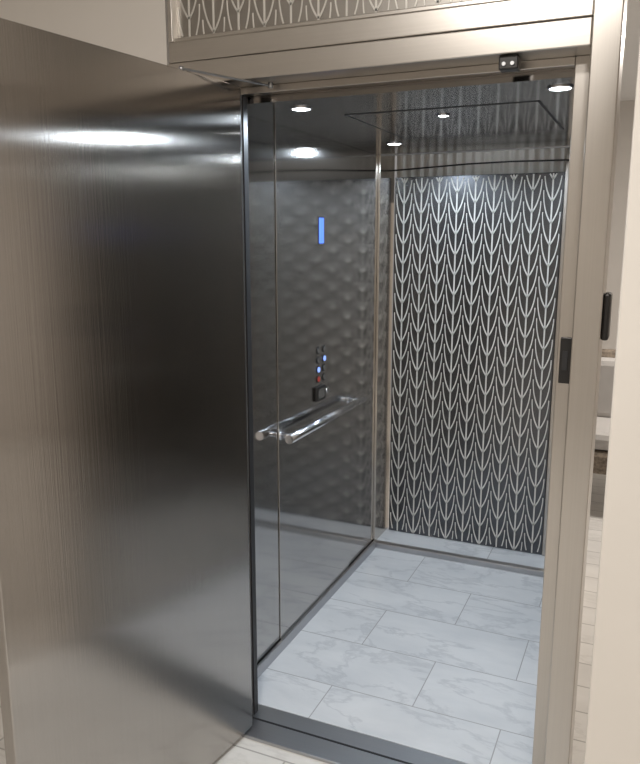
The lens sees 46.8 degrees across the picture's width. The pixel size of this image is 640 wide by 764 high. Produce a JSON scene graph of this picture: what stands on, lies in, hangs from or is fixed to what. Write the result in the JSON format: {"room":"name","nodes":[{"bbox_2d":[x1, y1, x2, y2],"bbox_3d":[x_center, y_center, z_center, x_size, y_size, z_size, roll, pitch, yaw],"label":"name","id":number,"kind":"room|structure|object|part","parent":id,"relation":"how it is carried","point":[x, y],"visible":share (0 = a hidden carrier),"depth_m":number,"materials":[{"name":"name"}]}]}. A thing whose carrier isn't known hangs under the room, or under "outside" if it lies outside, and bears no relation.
{"room":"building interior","nodes":[
{"label":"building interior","id":0,"kind":"room"},
{"bbox_2d":[0,0,169,64],"bbox_3d":[-1.066,-0.257,2.608,1.410,2.750,0.100,5,12,24],"label":"wall","id":1,"kind":"structure","parent":0,"point":[138,28],"depth_m":2.20,"materials":[{"name":"beige paint"}]},
{"bbox_2d":[242,704,466,763],"bbox_3d":[0.150,1.186,2.357,1.216,0.012,0.165,5,12,24],"label":"sill","id":2,"kind":"structure","parent":1,"relation":"attached to","point":[293,741],"depth_m":2.40,"materials":[{"name":"grey metal"}]},
{"bbox_2d":[0,18,251,763],"bbox_3d":[-0.468,0.228,1.922,0.038,2.026,0.879,7,13,30],"label":"door","id":3,"kind":"structure","parent":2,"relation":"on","point":[125,633],"depth_m":1.81,"materials":[{"name":"silver metal"}]},
{"bbox_2d":[178,66,269,85],"bbox_3d":[-0.251,-0.819,1.987,0.300,0.011,0.014,-10,15,-43],"label":"door closer arm","id":4,"kind":"object","parent":3,"relation":"attached to","point":[180,67],"depth_m":1.97,"materials":[{"name":"metal"}]},
{"bbox_2d":[253,717,411,763],"bbox_3d":[0.191,1.182,2.344,0.920,0.002,0.007,5,12,24],"label":"groove","id":5,"kind":"object","parent":2,"relation":"attached to","point":[398,760],"depth_m":2.41,"materials":[{"name":"black metal"}]},
{"bbox_2d":[168,16,592,87],"bbox_3d":[0.116,-0.851,1.962,1.152,0.062,0.130,5,12,24],"label":"header casing","id":6,"kind":"object","parent":1,"relation":"attached to","point":[572,37],"visible":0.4,"depth_m":1.86,"materials":[{"name":"silver metal"}]},
{"bbox_2d":[169,0,593,63],"bbox_3d":[0.112,-0.910,1.944,1.152,0.056,0.105,5,12,24],"label":"header","id":7,"kind":"object","parent":6,"relation":"on","point":[506,12],"visible":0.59,"depth_m":1.86,"materials":[{"name":"metal"}]},
{"bbox_2d":[167,0,503,42],"bbox_3d":[0.112,-1.222,1.883,1.152,0.580,0.105,5,12,24],"label":"transom panel","id":8,"kind":"object","parent":7,"relation":"on","point":[187,19],"visible":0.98,"depth_m":2.01,"materials":[{"name":"metal"}]},
{"bbox_2d":[240,57,575,96],"bbox_3d":[0.198,-0.814,1.985,0.930,0.020,0.035,5,12,24],"label":"door frame","id":9,"kind":"object","parent":6,"relation":"attached to","point":[566,62],"depth_m":1.96,"materials":[{"name":"silver metal"}]},
{"bbox_2d":[499,54,520,72],"bbox_3d":[0.459,-0.769,1.789,0.046,0.032,0.040,5,12,24],"label":"sensor","id":10,"kind":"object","parent":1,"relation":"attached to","point":[507,59],"depth_m":1.77,"materials":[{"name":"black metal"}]},
{"bbox_2d":[532,55,589,763],"bbox_3d":[0.642,0.220,1.985,0.042,2.050,0.035,5,12,24],"label":"door frame","id":11,"kind":"object","parent":1,"relation":"attached to","point":[582,63],"visible":0.56,"depth_m":1.94,"materials":[{"name":"metal"}]},
{"bbox_2d":[558,337,571,383],"bbox_3d":[0.634,-0.056,1.911,0.029,0.120,0.009,5,12,24],"label":"latch strike","id":12,"kind":"object","parent":11,"relation":"attached to","point":[566,342],"visible":0.62,"depth_m":1.91,"materials":[{"name":"black metal"}]},
{"bbox_2d":[561,351,567,369],"bbox_3d":[0.631,-0.055,1.907,0.014,0.050,0.004,5,12,24],"label":"pocket","id":13,"kind":"object","parent":12,"relation":"attached to","point":[565,353],"visible":1,"depth_m":1.91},
{"bbox_2d":[544,0,627,763],"bbox_3d":[0.671,-0.111,1.854,0.064,2.750,0.130,5,12,24],"label":"door frame","id":14,"kind":"structure","parent":1,"relation":"attached to","point":[609,16],"depth_m":1.81,"materials":[{"name":"metal"}]},
{"bbox_2d":[601,292,612,340],"bbox_3d":[0.702,-0.162,1.813,0.018,0.115,0.060,5,12,24],"label":"box","id":15,"kind":"object","parent":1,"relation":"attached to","point":[607,299],"visible":1,"depth_m":1.79,"materials":[{"name":"black metal"}]},
{"bbox_2d":[240,89,252,724],"bbox_3d":[-0.240,0.158,2.294,0.032,2.015,0.008,5,12,24],"label":"hinge","id":16,"kind":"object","parent":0,"point":[240,89],"depth_m":2.27,"materials":[{"name":"silver metal"}]},
{"bbox_2d":[0,400,605,763],"bbox_3d":[0.978,1.229,2.326,5.600,0.060,9.500,5,12,24],"label":"floor","id":17,"kind":"structure","parent":0,"point":[244,750],"depth_m":2.76,"materials":[{"name":"beige wood"}]},
{"bbox_2d":[247,68,574,763],"bbox_3d":[0.508,-0.154,2.968,1.075,2.450,1.750,5,12,24],"label":"elevator cab","id":18,"kind":"object","parent":17,"relation":"on","point":[435,656],"visible":0.71,"depth_m":2.90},
{"bbox_3d":[-0.245,0.116,2.593,0.020,1.998,0.372,5,12,24],"label":"wall panel","id":19,"kind":"part","parent":18,"relation":"part of","materials":[{"name":"metal"}]},
{"bbox_2d":[290,106,312,111],"bbox_3d":[-0.057,-0.836,2.261,0.070,0.008,0.070,5,12,24],"label":"recessed light","id":20,"kind":"object","parent":18,"relation":"attached to","point":[295,108],"visible":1,"depth_m":2.25,"materials":[{"name":"silver metal"}]},
{"bbox_3d":[-0.019,0.020,3.087,0.024,1.998,0.725,5,12,24],"label":"wall panel","id":21,"kind":"part","parent":18,"relation":"part of","materials":[{"name":"metal"}]},
{"bbox_2d":[315,216,328,401],"bbox_3d":[0.010,-0.296,3.044,0.014,0.750,0.132,5,12,24],"label":"control panel","id":22,"kind":"object","parent":18,"relation":"attached to","point":[320,391],"depth_m":3.06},
{"bbox_2d":[279,395,366,443],"bbox_3d":[0.024,0.144,3.086,0.076,0.040,0.775,5,12,24],"label":"handrail","id":23,"kind":"object","parent":18,"relation":"attached to","point":[352,402],"visible":1,"depth_m":2.97,"materials":[{"name":"silver metal"}]},
{"bbox_3d":[0.201,-0.075,3.576,0.020,1.998,0.358,5,12,24],"label":"wall panel","id":24,"kind":"part","parent":18,"relation":"part of","materials":[{"name":"metal"}]},
{"bbox_3d":[0.286,-0.104,3.725,0.012,1.998,0.014,5,12,24],"label":"corner post","id":25,"kind":"part","parent":18,"relation":"part of","materials":[{"name":"metal"}]},
{"bbox_2d":[386,142,402,144],"bbox_3d":[0.312,-0.999,3.099,0.070,0.008,0.070,5,12,24],"label":"recessed light","id":26,"kind":"object","parent":18,"relation":"attached to","point":[390,143],"visible":0.95,"depth_m":3.08,"materials":[{"name":"silver metal"}]},
{"bbox_2d":[436,114,449,116],"bbox_3d":[0.396,-0.856,2.375,0.045,0.008,0.045,5,12,24],"label":"recessed light","id":27,"kind":"object","parent":18,"relation":"attached to","point":[437,115],"visible":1,"depth_m":2.36,"materials":[{"name":"silver metal"}]},
{"bbox_3d":[0.484,-0.890,2.538,0.594,0.002,0.603,5,12,24],"label":"hatch plate","id":28,"kind":"part","parent":18,"relation":"part of","materials":[{"name":"metal"}]},
{"bbox_3d":[0.758,-1.061,3.344,1.030,0.034,0.020,5,12,24],"label":"ceiling edge trim","id":29,"kind":"part","parent":18,"relation":"part of","materials":[{"name":"metal"}]},
{"bbox_2d":[547,85,573,91],"bbox_3d":[0.633,-0.775,1.949,0.070,0.008,0.070,5,12,24],"label":"recessed light","id":30,"kind":"object","parent":18,"relation":"attached to","point":[556,88],"visible":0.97,"depth_m":1.94,"materials":[{"name":"silver metal"}]},
{"bbox_2d":[375,527,544,576],"bbox_3d":[0.802,0.887,3.823,1.030,0.040,0.240,5,12,24],"label":"threshold","id":31,"kind":"object","parent":17,"relation":"on","point":[422,545],"visible":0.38,"depth_m":3.80,"materials":[{"name":"metal"}]},
{"bbox_2d":[389,172,564,554],"bbox_3d":[0.760,-0.078,3.766,0.820,1.884,0.030,5,12,24],"label":"decorative wall panel","id":32,"kind":"object","parent":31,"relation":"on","point":[545,246],"visible":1,"depth_m":3.73,"materials":[{"name":"black metal"}]},
{"bbox_2d":[390,173,562,552],"bbox_3d":[0.754,-0.074,3.752,0.803,1.878,0.002,5,12,24],"label":"lattice screen","id":33,"kind":"object","parent":32,"relation":"attached to","point":[514,177],"visible":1,"depth_m":3.74,"materials":[{"name":"silver metal"}]},
{"bbox_2d":[542,148,569,555],"bbox_3d":[1.223,-0.274,3.518,0.188,2.364,0.040,5,12,24],"label":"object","id":34,"kind":"structure","parent":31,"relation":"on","point":[568,149],"depth_m":3.56,"materials":[{"name":"metal"}]},
{"bbox_2d":[593,349,615,474],"bbox_3d":[1.812,0.296,4.555,0.760,0.920,0.660,5,12,24],"label":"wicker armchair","id":35,"kind":"object","parent":17,"relation":"on","point":[608,355],"visible":0.02,"depth_m":4.61,"materials":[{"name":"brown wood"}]},
{"bbox_3d":[1.812,0.424,4.580,0.700,0.140,0.660,5,12,24],"label":"seat","id":36,"kind":"part","parent":35,"relation":"part of","materials":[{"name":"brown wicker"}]},
{"bbox_2d":[595,416,610,450],"bbox_3d":[1.796,0.308,4.520,0.560,0.110,0.560,5,12,24],"label":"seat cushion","id":37,"kind":"object","parent":35,"relation":"on","point":[603,422],"depth_m":4.32,"materials":[{"name":"beige fabric"}]},
{"bbox_2d":[597,357,614,417],"bbox_3d":[1.879,0.042,4.659,0.540,0.380,0.130,5,12,24],"label":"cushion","id":38,"kind":"object","parent":35,"relation":"on","point":[607,363],"depth_m":4.63,"materials":[{"name":"white fabric"}]},
{"bbox_3d":[-0.351,0.146,2.368,0.130,2.050,0.130,5,12,24],"label":"door frame","id":39,"kind":"structure","parent":17,"relation":"on","visible":0},
{"bbox_2d":[241,97,252,704],"bbox_3d":[-0.247,0.144,2.376,0.053,2.050,0.030,5,12,24],"label":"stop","id":40,"kind":"object","parent":39,"relation":"attached to","point":[241,97],"visible":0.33,"depth_m":2.33,"materials":[{"name":"metal"}]},
{"bbox_2d":[241,95,257,714],"bbox_3d":[-0.222,0.157,2.364,0.005,2.030,0.025,5,12,24],"label":"left gasket","id":41,"kind":"object","parent":40,"relation":"attached to","point":[244,98],"visible":1,"depth_m":2.34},
{"bbox_2d":[391,159,568,171],"bbox_3d":[0.815,-1.023,3.482,1.031,0.024,0.063,5,12,24],"label":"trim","id":42,"kind":"structure","parent":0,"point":[552,159],"depth_m":3.47,"materials":[{"name":"black metal"}]},
{"bbox_2d":[397,148,566,177],"bbox_3d":[0.865,-1.182,3.565,1.030,0.600,0.028,5,12,24],"label":"wall panel","id":43,"kind":"object","parent":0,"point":[424,160],"visible":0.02,"depth_m":3.62,"materials":[{"name":"grey metal"}]},
{"bbox_2d":[584,42,639,763],"bbox_3d":[1.885,0.092,0.813,2.910,2.750,0.120,5,12,24],"label":"wall","id":44,"kind":"structure","parent":0,"point":[613,719],"depth_m":1.39,"materials":[{"name":"beige paint"}]},
{"bbox_2d":[602,100,634,348],"bbox_3d":[3.753,-0.917,6.004,3.800,2.750,0.100,5,12,24],"label":"wall","id":45,"kind":"structure","parent":0,"point":[626,112],"depth_m":6.37,"materials":[{"name":"beige paint"}]},
{"bbox_2d":[620,0,639,100],"bbox_3d":[0.978,-1.549,1.786,5.600,0.100,9.500,5,12,24],"label":"ceiling","id":46,"kind":"structure","parent":0,"point":[632,31],"depth_m":4.56,"materials":[{"name":"white paint"}]}
]}

